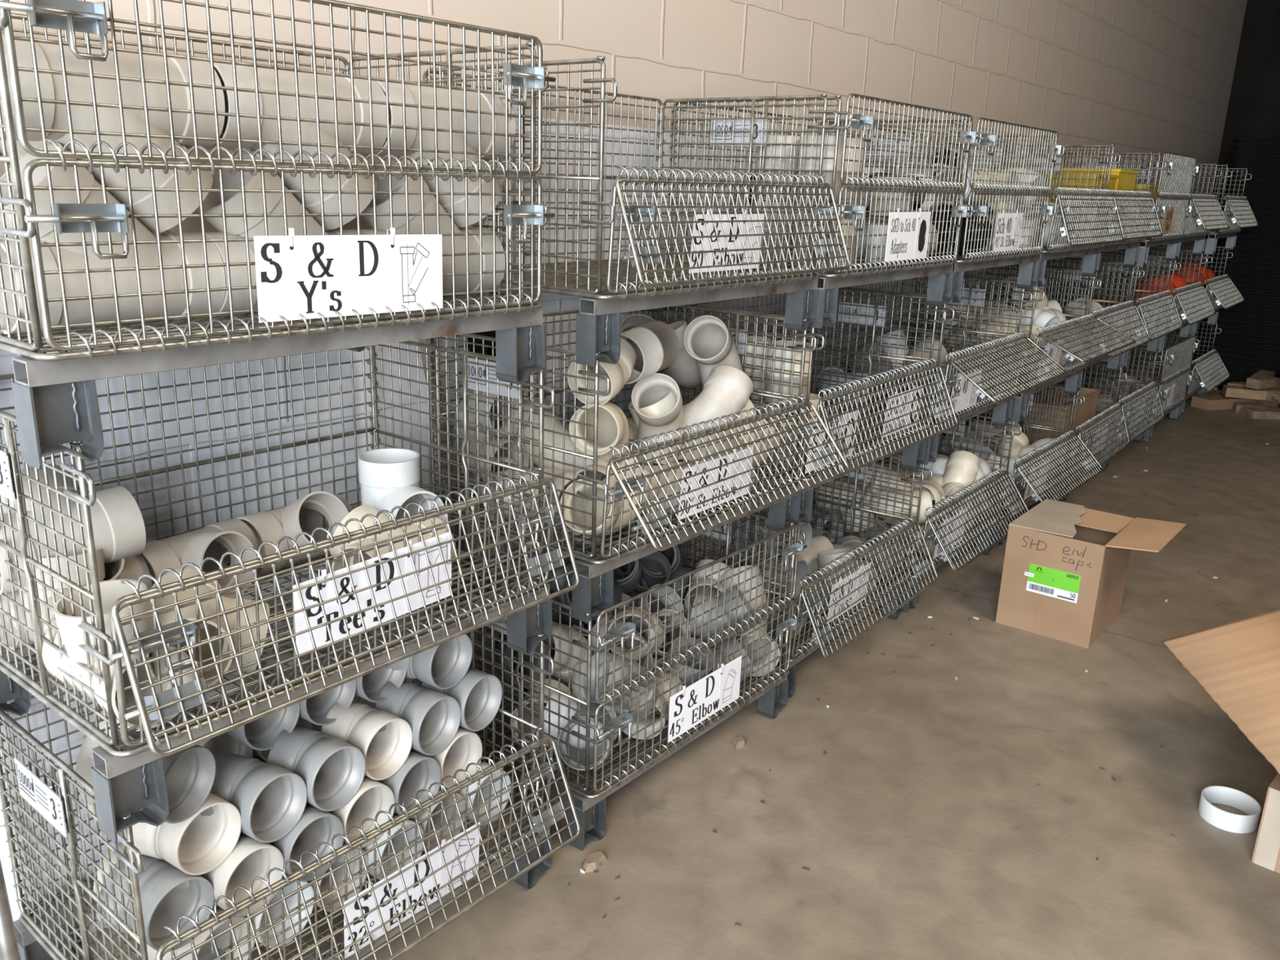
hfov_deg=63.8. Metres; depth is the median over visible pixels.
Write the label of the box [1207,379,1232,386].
tray
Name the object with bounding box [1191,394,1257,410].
scrap
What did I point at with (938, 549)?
sign card
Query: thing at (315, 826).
pipe elbow
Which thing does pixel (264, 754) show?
pipe elbow
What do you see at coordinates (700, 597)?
pipe elbow
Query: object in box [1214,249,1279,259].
tray
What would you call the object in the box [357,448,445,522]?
pipe tee
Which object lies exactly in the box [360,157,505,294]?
pipe wye
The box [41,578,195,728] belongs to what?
pipe tee
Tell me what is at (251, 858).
pipe elbow
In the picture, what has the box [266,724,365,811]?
pipe elbow
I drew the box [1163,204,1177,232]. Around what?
sign card
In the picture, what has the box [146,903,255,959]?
pipe elbow
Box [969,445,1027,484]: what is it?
pipe elbow
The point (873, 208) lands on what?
coupling
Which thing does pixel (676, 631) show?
pipe elbow
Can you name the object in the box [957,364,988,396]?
pipe elbow
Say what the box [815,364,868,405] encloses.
pipe elbow
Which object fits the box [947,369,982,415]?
sign card
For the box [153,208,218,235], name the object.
pipe wye
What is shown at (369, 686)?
pipe elbow
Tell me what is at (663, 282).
wire basket
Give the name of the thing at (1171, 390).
sign card
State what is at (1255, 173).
tray
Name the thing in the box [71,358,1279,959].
floor
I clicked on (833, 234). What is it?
coupling
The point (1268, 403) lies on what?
scrap
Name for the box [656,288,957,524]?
wire basket
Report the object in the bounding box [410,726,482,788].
pipe elbow
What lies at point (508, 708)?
pipe elbow
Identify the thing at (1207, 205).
wire basket
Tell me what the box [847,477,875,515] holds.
pipe elbow
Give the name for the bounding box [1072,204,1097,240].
sign card
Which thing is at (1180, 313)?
sign card
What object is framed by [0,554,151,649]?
pipe tee
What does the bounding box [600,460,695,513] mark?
street elbow
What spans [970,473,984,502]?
pipe elbow
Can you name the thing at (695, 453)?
street elbow
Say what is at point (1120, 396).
coupling
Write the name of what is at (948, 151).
coupling
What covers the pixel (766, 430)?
street elbow
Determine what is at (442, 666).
pipe elbow
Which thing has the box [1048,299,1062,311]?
pipe elbow
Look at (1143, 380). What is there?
coupling
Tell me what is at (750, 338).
coupling
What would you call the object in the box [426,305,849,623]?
wire basket
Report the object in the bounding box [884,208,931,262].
sign card
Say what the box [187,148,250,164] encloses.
pipe wye
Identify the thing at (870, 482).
pipe elbow
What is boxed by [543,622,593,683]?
pipe elbow
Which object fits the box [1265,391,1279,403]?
scrap
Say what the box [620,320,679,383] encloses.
coupling
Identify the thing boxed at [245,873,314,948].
pipe elbow
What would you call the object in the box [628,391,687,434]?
coupling
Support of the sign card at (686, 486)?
attached to the wire basket at (594, 593)
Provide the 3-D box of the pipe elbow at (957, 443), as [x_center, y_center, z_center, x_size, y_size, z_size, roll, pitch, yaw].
[1.452,-0.106,4.532,0.190,0.161,0.197,0,16,-6]
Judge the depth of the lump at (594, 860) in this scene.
2.20 m
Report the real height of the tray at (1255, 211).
0.040 m
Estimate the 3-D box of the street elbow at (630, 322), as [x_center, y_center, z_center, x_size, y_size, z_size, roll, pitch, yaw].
[0.015,-0.352,2.694,0.147,0.174,0.265,8,17,21]
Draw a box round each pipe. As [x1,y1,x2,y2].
[476,448,538,494]
[568,401,629,462]
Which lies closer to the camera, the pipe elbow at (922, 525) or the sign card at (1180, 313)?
the pipe elbow at (922, 525)
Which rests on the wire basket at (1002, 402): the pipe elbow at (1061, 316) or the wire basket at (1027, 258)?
the wire basket at (1027, 258)
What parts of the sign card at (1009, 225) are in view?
picture panel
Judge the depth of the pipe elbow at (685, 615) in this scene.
2.76 m
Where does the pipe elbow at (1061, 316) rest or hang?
on the pipe elbow at (1062, 339)
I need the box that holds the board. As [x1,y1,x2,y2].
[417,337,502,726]
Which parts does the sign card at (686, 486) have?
picture panel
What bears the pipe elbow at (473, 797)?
in the wire basket at (42, 934)
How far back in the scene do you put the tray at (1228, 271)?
7.36 m
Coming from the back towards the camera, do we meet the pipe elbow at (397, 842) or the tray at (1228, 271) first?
the tray at (1228, 271)
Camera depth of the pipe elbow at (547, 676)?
2.62 m
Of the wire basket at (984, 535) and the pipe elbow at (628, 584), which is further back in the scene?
the wire basket at (984, 535)
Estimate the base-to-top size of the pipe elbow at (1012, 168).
0.131 m
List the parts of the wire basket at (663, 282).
load plate, panel, panel, leg, leg, panel, leg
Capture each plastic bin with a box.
[1022,172,1119,240]
[1040,167,1138,237]
[1127,183,1163,236]
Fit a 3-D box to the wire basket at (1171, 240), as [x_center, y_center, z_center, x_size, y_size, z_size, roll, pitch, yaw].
[2.644,-1.489,5.639,0.548,0.564,0.848,14,20,35]
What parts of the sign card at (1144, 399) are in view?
picture panel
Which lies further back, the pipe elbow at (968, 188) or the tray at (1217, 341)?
the tray at (1217, 341)
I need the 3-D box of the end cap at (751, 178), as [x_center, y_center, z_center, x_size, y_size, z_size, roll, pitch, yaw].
[0.375,-0.882,3.128,0.045,0.116,0.116,14,20,36]
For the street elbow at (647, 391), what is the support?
in the wire basket at (594, 593)
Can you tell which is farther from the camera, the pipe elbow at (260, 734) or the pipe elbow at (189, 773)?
the pipe elbow at (260, 734)
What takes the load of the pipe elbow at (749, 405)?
on the street elbow at (766, 430)
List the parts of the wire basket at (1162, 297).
panel, load plate, panel, leg, panel, leg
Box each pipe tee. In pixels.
[0,463,146,595]
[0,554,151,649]
[2,548,105,641]
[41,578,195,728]
[140,518,259,597]
[145,568,269,687]
[235,491,352,576]
[329,504,455,571]
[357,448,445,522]
[805,547,875,608]
[811,528,831,542]
[1064,297,1103,340]
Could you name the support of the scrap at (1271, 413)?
on the floor
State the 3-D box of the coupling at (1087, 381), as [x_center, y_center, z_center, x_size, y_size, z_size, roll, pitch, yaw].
[2.964,-0.583,6.691,0.118,0.105,0.118,-1,16,-8]
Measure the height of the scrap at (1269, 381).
0.064 m
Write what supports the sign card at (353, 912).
attached to the wire basket at (42, 934)
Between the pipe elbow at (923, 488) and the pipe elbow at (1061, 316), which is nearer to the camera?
the pipe elbow at (923, 488)
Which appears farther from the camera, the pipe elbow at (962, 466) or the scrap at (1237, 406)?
the scrap at (1237, 406)
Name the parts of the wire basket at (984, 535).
panel, load plate, panel, leg, panel, leg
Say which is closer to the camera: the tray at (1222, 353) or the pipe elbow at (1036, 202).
the pipe elbow at (1036, 202)
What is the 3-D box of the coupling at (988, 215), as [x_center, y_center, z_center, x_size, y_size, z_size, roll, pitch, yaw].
[1.252,-0.866,3.636,0.118,0.138,0.144,16,21,39]
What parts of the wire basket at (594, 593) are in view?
leg, load plate, panel, panel, leg, panel, leg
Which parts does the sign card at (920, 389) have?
picture panel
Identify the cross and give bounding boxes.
[729,546,808,598]
[731,511,812,561]
[766,592,805,638]
[802,535,833,593]
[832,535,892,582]
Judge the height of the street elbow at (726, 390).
0.225 m
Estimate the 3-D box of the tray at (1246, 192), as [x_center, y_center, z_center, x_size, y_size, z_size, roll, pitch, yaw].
[4.891,-2.081,7.502,1.000,0.040,1.160,14,20,36]
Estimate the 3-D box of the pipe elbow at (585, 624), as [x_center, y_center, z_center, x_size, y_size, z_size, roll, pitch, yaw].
[-0.125,0.425,2.840,0.124,0.134,0.189,15,20,37]
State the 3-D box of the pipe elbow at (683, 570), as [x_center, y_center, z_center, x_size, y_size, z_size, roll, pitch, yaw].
[0.063,0.277,2.943,0.193,0.161,0.131,11,19,29]
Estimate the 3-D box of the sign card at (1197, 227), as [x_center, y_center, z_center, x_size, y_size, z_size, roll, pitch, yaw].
[3.368,-1.575,6.170,0.016,0.140,0.273,14,20,35]
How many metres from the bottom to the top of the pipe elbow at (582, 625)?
0.180 m
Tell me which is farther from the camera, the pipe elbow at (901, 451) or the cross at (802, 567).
the pipe elbow at (901, 451)
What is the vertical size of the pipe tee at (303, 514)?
0.158 m
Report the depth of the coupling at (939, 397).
3.48 m
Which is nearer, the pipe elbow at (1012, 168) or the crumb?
the crumb
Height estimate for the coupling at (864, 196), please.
0.118 m
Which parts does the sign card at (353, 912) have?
picture panel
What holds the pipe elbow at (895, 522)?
in the wire basket at (984, 535)
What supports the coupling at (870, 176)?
on the coupling at (866, 220)
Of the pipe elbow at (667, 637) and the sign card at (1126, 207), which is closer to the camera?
the pipe elbow at (667, 637)
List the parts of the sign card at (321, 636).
picture panel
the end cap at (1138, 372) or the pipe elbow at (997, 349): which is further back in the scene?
the end cap at (1138, 372)
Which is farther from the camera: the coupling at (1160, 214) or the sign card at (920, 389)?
the coupling at (1160, 214)
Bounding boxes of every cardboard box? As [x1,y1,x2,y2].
[995,498,1186,648]
[1162,608,1279,774]
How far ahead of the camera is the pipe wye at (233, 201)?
1.43 m
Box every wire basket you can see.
[0,0,555,469]
[0,340,579,843]
[0,596,581,959]
[422,56,850,366]
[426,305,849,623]
[433,513,807,850]
[655,455,937,697]
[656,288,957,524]
[663,93,977,328]
[791,406,1028,613]
[806,275,1066,465]
[826,117,1062,303]
[896,380,1102,547]
[906,265,1136,422]
[923,134,1124,286]
[966,363,1129,502]
[979,257,1151,387]
[993,144,1163,273]
[1026,346,1164,466]
[1045,252,1182,369]
[1048,151,1198,266]
[1078,248,1215,352]
[1081,333,1198,440]
[1098,158,1229,260]
[1106,320,1230,415]
[1118,244,1244,336]
[1139,164,1258,254]
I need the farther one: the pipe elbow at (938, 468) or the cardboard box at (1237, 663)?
the pipe elbow at (938, 468)
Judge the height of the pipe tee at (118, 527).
0.172 m
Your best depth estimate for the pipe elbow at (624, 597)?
2.72 m
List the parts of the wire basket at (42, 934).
load plate, leg, panel, panel, panel, leg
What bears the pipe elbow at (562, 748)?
in the wire basket at (771, 689)
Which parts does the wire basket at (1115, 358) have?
panel, load plate, panel, panel, leg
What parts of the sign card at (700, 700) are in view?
picture panel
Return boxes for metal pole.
[0,859,21,959]
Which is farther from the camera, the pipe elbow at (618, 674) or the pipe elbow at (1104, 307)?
the pipe elbow at (1104, 307)
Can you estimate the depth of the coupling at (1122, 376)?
6.94 m
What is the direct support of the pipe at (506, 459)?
in the wire basket at (594, 593)
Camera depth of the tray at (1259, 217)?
7.22 m
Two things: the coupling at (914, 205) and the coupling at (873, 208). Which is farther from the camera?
the coupling at (914, 205)
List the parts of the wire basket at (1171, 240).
panel, load plate, panel, leg, panel, leg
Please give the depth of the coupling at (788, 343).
2.76 m
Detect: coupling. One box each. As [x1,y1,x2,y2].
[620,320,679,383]
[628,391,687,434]
[738,335,771,399]
[751,398,764,413]
[752,200,795,265]
[754,134,799,200]
[764,340,810,405]
[764,402,805,464]
[791,202,839,268]
[795,134,843,203]
[804,393,821,455]
[814,202,858,266]
[837,360,858,373]
[841,137,864,203]
[841,172,871,208]
[854,218,866,258]
[862,217,888,257]
[864,223,905,263]
[866,172,896,213]
[866,216,888,221]
[868,176,914,216]
[903,173,942,213]
[911,204,950,259]
[920,385,950,414]
[926,222,937,256]
[930,149,959,167]
[980,214,1002,252]
[987,169,1017,204]
[1026,220,1036,247]
[1086,381,1106,388]
[1093,297,1111,305]
[1099,375,1117,385]
[1103,385,1124,393]
[1113,392,1132,411]
[1115,381,1134,393]
[1117,375,1135,380]
[1130,383,1145,401]
[1136,377,1159,386]
[1155,213,1182,234]
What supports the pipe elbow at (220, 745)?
on the pipe elbow
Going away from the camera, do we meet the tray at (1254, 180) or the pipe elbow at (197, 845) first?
the pipe elbow at (197, 845)
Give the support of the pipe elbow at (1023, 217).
in the wire basket at (1027, 258)
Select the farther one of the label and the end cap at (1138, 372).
the end cap at (1138, 372)
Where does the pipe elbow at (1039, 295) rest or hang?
on the pipe elbow
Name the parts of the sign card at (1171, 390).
picture panel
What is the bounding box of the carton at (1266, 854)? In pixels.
[1251,773,1279,873]
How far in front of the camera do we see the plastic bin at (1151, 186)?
5.30 m
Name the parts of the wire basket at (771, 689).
load plate, panel, panel, leg, panel, leg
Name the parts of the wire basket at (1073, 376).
panel, load plate, panel, leg, panel, leg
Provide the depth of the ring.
2.44 m
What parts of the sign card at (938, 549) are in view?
picture panel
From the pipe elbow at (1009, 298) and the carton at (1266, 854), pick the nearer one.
the carton at (1266, 854)
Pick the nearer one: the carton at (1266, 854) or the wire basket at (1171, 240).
the carton at (1266, 854)
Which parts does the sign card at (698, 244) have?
picture panel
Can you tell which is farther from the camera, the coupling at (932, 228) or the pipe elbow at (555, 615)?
the coupling at (932, 228)
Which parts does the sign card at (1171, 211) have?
picture panel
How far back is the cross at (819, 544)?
3.36 m
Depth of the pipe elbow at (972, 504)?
3.95 m
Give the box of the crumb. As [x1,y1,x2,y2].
[801,866,809,871]
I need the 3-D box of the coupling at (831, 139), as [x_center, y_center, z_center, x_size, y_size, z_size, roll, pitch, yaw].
[0.458,-0.788,2.612,0.118,0.160,0.118,6,17,14]
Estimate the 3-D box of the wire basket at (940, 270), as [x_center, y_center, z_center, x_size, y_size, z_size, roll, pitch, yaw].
[0.540,-0.783,2.984,0.548,0.564,0.848,14,20,36]
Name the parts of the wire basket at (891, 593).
load plate, panel, panel, leg, panel, leg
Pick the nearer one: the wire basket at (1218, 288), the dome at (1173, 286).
the dome at (1173, 286)
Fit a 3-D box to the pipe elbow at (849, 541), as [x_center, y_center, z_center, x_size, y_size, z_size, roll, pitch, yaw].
[0.731,0.277,3.475,0.210,0.116,0.210,1,16,-1]
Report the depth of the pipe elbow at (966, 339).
4.36 m
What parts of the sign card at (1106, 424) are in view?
picture panel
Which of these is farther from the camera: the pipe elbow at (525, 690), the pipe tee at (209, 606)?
the pipe elbow at (525, 690)
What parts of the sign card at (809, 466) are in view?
picture panel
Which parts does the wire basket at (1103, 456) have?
load plate, panel, leg, panel, leg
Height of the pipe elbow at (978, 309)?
0.121 m
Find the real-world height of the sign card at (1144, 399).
0.140 m
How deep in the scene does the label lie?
3.38 m
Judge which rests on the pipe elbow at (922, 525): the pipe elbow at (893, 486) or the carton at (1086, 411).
the pipe elbow at (893, 486)
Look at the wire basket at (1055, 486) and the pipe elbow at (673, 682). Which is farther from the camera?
the wire basket at (1055, 486)
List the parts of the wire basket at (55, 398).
panel, leg, panel, leg, panel, leg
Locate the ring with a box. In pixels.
[1197,786,1261,833]
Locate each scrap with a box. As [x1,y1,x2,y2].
[1178,382,1217,395]
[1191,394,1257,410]
[1200,389,1222,395]
[1222,384,1279,399]
[1226,381,1271,389]
[1231,401,1267,413]
[1240,406,1279,419]
[1245,375,1279,389]
[1248,369,1275,379]
[1257,399,1279,408]
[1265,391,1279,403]
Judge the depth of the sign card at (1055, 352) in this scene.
4.22 m
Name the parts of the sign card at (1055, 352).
picture panel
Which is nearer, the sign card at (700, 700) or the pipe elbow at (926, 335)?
the sign card at (700, 700)
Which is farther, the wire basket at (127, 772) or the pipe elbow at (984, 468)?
the pipe elbow at (984, 468)
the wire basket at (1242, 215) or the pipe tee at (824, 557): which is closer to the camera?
the pipe tee at (824, 557)
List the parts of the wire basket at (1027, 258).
panel, load plate, panel, leg, panel, leg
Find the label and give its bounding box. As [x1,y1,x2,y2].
[1028,567,1078,600]
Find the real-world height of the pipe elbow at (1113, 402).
0.119 m
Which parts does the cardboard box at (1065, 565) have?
green panel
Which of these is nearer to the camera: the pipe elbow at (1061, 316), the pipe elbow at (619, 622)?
the pipe elbow at (619, 622)
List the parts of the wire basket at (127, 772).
load plate, leg, panel, leg, panel, panel, leg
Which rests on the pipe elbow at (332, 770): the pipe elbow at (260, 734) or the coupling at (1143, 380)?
the pipe elbow at (260, 734)
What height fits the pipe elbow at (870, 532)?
0.119 m
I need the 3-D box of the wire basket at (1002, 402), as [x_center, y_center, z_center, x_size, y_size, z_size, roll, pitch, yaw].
[1.092,-0.432,3.759,0.708,0.559,0.848,14,20,35]
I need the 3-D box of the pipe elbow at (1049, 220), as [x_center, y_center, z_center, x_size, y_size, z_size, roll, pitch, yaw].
[1.505,-0.988,4.040,0.260,0.141,0.150,6,17,13]
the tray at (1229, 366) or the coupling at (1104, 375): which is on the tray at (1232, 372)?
the tray at (1229, 366)
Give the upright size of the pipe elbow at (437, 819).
0.121 m
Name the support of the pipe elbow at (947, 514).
in the wire basket at (984, 535)
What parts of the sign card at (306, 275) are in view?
picture panel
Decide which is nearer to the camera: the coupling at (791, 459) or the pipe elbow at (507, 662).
the pipe elbow at (507, 662)
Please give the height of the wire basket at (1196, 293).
0.559 m
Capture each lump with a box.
[582,851,607,872]
[732,736,746,749]
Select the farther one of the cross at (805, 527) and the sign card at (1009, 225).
the sign card at (1009, 225)
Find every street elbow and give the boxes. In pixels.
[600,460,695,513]
[620,314,669,373]
[631,373,683,465]
[663,320,702,387]
[673,431,755,488]
[682,364,753,444]
[683,315,742,386]
[737,419,779,465]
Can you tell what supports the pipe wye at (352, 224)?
on the wire basket at (55, 398)
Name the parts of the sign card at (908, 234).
picture panel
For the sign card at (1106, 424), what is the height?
0.140 m
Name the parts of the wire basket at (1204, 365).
panel, panel, panel, leg, leg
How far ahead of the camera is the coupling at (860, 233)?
2.97 m
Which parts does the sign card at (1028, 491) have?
picture panel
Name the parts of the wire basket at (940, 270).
leg, load plate, panel, panel, leg, panel, leg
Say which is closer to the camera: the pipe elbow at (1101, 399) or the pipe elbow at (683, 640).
the pipe elbow at (683, 640)
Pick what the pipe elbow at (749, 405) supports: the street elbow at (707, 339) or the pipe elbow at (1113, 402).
the street elbow at (707, 339)
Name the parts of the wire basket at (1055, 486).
load plate, panel, leg, panel, leg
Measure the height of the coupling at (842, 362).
0.118 m
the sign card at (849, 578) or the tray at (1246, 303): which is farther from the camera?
the tray at (1246, 303)
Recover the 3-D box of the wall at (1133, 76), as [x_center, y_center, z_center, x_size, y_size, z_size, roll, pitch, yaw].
[0.692,-1.841,3.582,0.200,4.400,14.400,14,20,36]
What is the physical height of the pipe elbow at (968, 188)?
0.116 m
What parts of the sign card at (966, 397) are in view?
picture panel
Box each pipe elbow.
[75,713,177,814]
[78,756,93,804]
[93,841,128,893]
[96,853,214,951]
[117,730,216,823]
[125,792,241,875]
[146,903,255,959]
[175,713,253,761]
[175,831,284,916]
[196,673,300,751]
[200,752,306,843]
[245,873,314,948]
[252,753,266,762]
[253,716,311,761]
[263,645,356,725]
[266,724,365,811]
[268,802,344,881]
[306,775,395,848]
[306,841,368,911]
[311,723,322,731]
[319,634,407,702]
[320,701,413,780]
[334,813,424,879]
[359,697,376,708]
[364,750,441,817]
[374,680,461,755]
[386,617,472,689]
[393,786,465,850]
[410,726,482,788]
[421,667,502,731]
[452,390,529,443]
[457,761,511,826]
[466,626,515,668]
[468,426,528,485]
[475,666,518,726]
[478,638,548,701]
[510,678,572,748]
[514,677,528,697]
[535,690,617,749]
[537,563,584,631]
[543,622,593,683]
[545,675,572,692]
[549,592,565,623]
[552,622,584,659]
[557,699,613,770]
[564,576,622,620]
[567,337,635,406]
[571,662,586,698]
[583,619,595,639]
[583,650,657,719]
[591,614,652,670]
[594,592,631,624]
[596,538,643,593]
[607,606,664,660]
[613,565,626,578]
[622,572,648,594]
[622,671,683,739]
[626,551,671,613]
[627,583,684,635]
[641,545,684,577]
[642,608,693,660]
[649,657,662,671]
[657,551,691,599]
[658,631,670,652]
[662,547,672,561]
[664,635,713,687]
[666,609,710,652]
[669,604,684,640]
[684,559,732,615]
[688,586,759,639]
[709,638,752,679]
[720,564,767,636]
[725,398,756,435]
[735,632,780,676]
[809,506,843,544]
[813,475,849,494]
[814,479,875,532]
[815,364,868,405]
[845,515,891,546]
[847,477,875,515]
[850,340,893,398]
[858,477,875,489]
[862,462,911,524]
[864,167,883,173]
[864,482,932,523]
[871,370,911,409]
[874,329,908,368]
[877,450,902,465]
[882,161,938,203]
[883,463,903,475]
[884,521,926,567]
[902,337,949,397]
[903,471,945,511]
[913,333,946,346]
[915,484,948,523]
[915,523,937,556]
[918,457,948,478]
[928,303,973,331]
[928,474,973,514]
[933,514,950,524]
[934,163,954,181]
[934,166,980,204]
[935,310,970,345]
[937,453,947,475]
[941,435,984,457]
[942,450,980,502]
[943,342,977,361]
[945,218,973,255]
[946,362,963,413]
[946,424,982,442]
[947,353,961,366]
[949,494,994,517]
[952,166,999,204]
[953,213,991,254]
[955,503,976,528]
[957,334,982,354]
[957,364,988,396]
[964,355,1007,391]
[968,318,1015,356]
[969,195,1008,232]
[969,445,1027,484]
[970,301,995,316]
[970,419,1020,440]
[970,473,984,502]
[974,306,1017,328]
[974,455,991,484]
[982,437,999,454]
[983,349,1013,369]
[985,477,1017,509]
[986,199,1020,214]
[992,302,1020,311]
[995,297,1020,307]
[997,429,1039,471]
[1007,168,1044,204]
[1007,324,1048,364]
[1011,285,1048,308]
[1013,356,1040,374]
[1015,307,1059,329]
[1019,217,1029,247]
[1020,210,1058,247]
[1021,201,1049,212]
[1027,444,1057,475]
[1030,437,1067,463]
[1035,305,1066,333]
[1048,200,1084,244]
[1048,202,1075,241]
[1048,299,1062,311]
[1058,338,1070,364]
[1066,339,1083,362]
[1093,413,1117,435]
[1097,392,1113,413]
[1102,306,1135,337]
[1103,402,1131,426]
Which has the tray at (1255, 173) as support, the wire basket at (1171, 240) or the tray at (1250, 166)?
the tray at (1250, 166)
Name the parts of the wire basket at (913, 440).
panel, panel, load plate, leg, panel, leg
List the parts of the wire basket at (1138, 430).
panel, panel, leg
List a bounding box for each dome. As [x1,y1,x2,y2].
[1133,285,1168,300]
[1134,277,1176,297]
[1157,273,1187,291]
[1169,266,1204,284]
[1177,262,1209,279]
[1203,266,1215,278]
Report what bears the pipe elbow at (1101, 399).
in the wire basket at (1138, 430)
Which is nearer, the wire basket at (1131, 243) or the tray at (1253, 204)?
the wire basket at (1131, 243)
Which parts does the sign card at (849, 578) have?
picture panel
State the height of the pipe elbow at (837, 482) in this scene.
0.175 m
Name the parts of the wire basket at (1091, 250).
panel, load plate, panel, leg, panel, leg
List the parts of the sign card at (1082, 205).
picture panel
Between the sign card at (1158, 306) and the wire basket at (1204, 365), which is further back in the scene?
the wire basket at (1204, 365)
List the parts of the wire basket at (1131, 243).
panel, load plate, panel, leg, panel, leg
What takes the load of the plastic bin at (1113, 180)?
in the wire basket at (1131, 243)
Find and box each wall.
[0,0,1247,941]
[1182,0,1279,358]
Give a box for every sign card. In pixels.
[253,227,442,322]
[292,532,451,654]
[343,822,479,958]
[667,655,742,742]
[677,446,753,520]
[688,208,764,273]
[804,410,858,473]
[826,561,871,624]
[882,385,923,437]
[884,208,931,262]
[933,507,968,559]
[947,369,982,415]
[993,209,1023,251]
[1023,459,1050,499]
[1036,338,1063,378]
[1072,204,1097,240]
[1090,423,1108,454]
[1106,316,1124,345]
[1122,207,1138,235]
[1129,399,1146,427]
[1146,306,1159,330]
[1162,383,1176,409]
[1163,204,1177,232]
[1179,295,1191,319]
[1194,212,1204,229]
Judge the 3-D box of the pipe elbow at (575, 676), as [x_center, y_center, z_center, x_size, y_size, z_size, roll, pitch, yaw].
[-0.107,0.513,2.466,0.116,0.175,0.154,1,16,-3]
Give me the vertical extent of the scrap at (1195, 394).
0.075 m
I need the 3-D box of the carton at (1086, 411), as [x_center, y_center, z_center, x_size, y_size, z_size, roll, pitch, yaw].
[2.067,-0.302,5.288,0.372,0.296,0.612,14,20,35]
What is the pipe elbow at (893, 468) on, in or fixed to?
in the wire basket at (984, 535)
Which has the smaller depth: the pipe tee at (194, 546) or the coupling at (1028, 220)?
the pipe tee at (194, 546)
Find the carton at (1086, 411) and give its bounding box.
[987,383,1100,464]
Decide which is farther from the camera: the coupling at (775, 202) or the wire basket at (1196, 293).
the wire basket at (1196, 293)
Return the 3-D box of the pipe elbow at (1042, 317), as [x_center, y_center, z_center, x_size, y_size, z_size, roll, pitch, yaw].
[1.652,-0.654,4.300,0.124,0.130,0.189,-7,18,-27]
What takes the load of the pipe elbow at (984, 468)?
on the pipe elbow at (980, 477)
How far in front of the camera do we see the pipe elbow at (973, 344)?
4.27 m
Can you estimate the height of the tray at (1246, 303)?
0.040 m
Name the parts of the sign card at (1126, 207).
picture panel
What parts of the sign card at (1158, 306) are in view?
picture panel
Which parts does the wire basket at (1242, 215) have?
panel, load plate, panel, panel, leg, leg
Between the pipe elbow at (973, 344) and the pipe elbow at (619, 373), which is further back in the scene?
the pipe elbow at (973, 344)
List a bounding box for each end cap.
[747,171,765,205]
[1134,372,1150,384]
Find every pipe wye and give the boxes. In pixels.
[0,34,225,233]
[0,139,48,164]
[0,142,226,333]
[0,162,13,235]
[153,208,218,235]
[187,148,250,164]
[196,151,368,316]
[208,62,386,230]
[324,216,371,231]
[356,155,398,169]
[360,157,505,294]
[375,80,515,227]
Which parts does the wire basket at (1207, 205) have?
panel, load plate, panel, panel, leg, leg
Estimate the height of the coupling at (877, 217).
0.118 m
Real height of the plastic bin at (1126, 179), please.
0.326 m
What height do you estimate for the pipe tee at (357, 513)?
0.151 m
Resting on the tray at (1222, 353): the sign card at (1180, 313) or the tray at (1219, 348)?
the tray at (1219, 348)
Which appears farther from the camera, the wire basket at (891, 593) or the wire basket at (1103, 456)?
the wire basket at (1103, 456)
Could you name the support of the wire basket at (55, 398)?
on the wire basket at (127, 772)
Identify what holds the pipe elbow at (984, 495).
in the wire basket at (984, 535)
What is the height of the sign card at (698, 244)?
0.128 m
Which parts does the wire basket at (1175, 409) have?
panel, panel, leg, panel, leg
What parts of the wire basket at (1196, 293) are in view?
panel, load plate, panel, panel, leg, leg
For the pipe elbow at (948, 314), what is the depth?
4.28 m
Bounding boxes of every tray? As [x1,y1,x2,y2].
[1191,355,1279,375]
[1191,362,1279,381]
[1191,367,1279,382]
[1195,333,1279,351]
[1195,341,1279,357]
[1195,347,1279,363]
[1196,328,1279,345]
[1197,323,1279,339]
[1207,265,1279,277]
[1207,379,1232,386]
[1208,384,1222,390]
[1209,260,1279,271]
[1210,254,1279,265]
[1210,297,1279,308]
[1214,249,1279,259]
[1220,195,1279,202]
[1221,206,1279,215]
[1222,182,1279,190]
[1222,200,1279,208]
[1223,188,1279,196]
[1225,169,1279,177]
[1225,213,1279,221]
[1226,176,1279,183]
[1227,164,1279,170]
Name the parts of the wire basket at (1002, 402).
panel, load plate, panel, leg, panel, leg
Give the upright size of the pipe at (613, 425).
0.209 m
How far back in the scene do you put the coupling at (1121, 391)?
6.51 m
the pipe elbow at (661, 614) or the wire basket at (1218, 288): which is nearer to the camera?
the pipe elbow at (661, 614)
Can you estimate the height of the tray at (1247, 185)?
0.040 m
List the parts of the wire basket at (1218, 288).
panel, load plate, panel, panel, leg, leg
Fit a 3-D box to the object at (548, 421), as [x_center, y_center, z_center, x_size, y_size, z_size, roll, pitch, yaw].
[-0.187,-0.081,2.414,0.208,0.214,0.184,-3,17,-16]

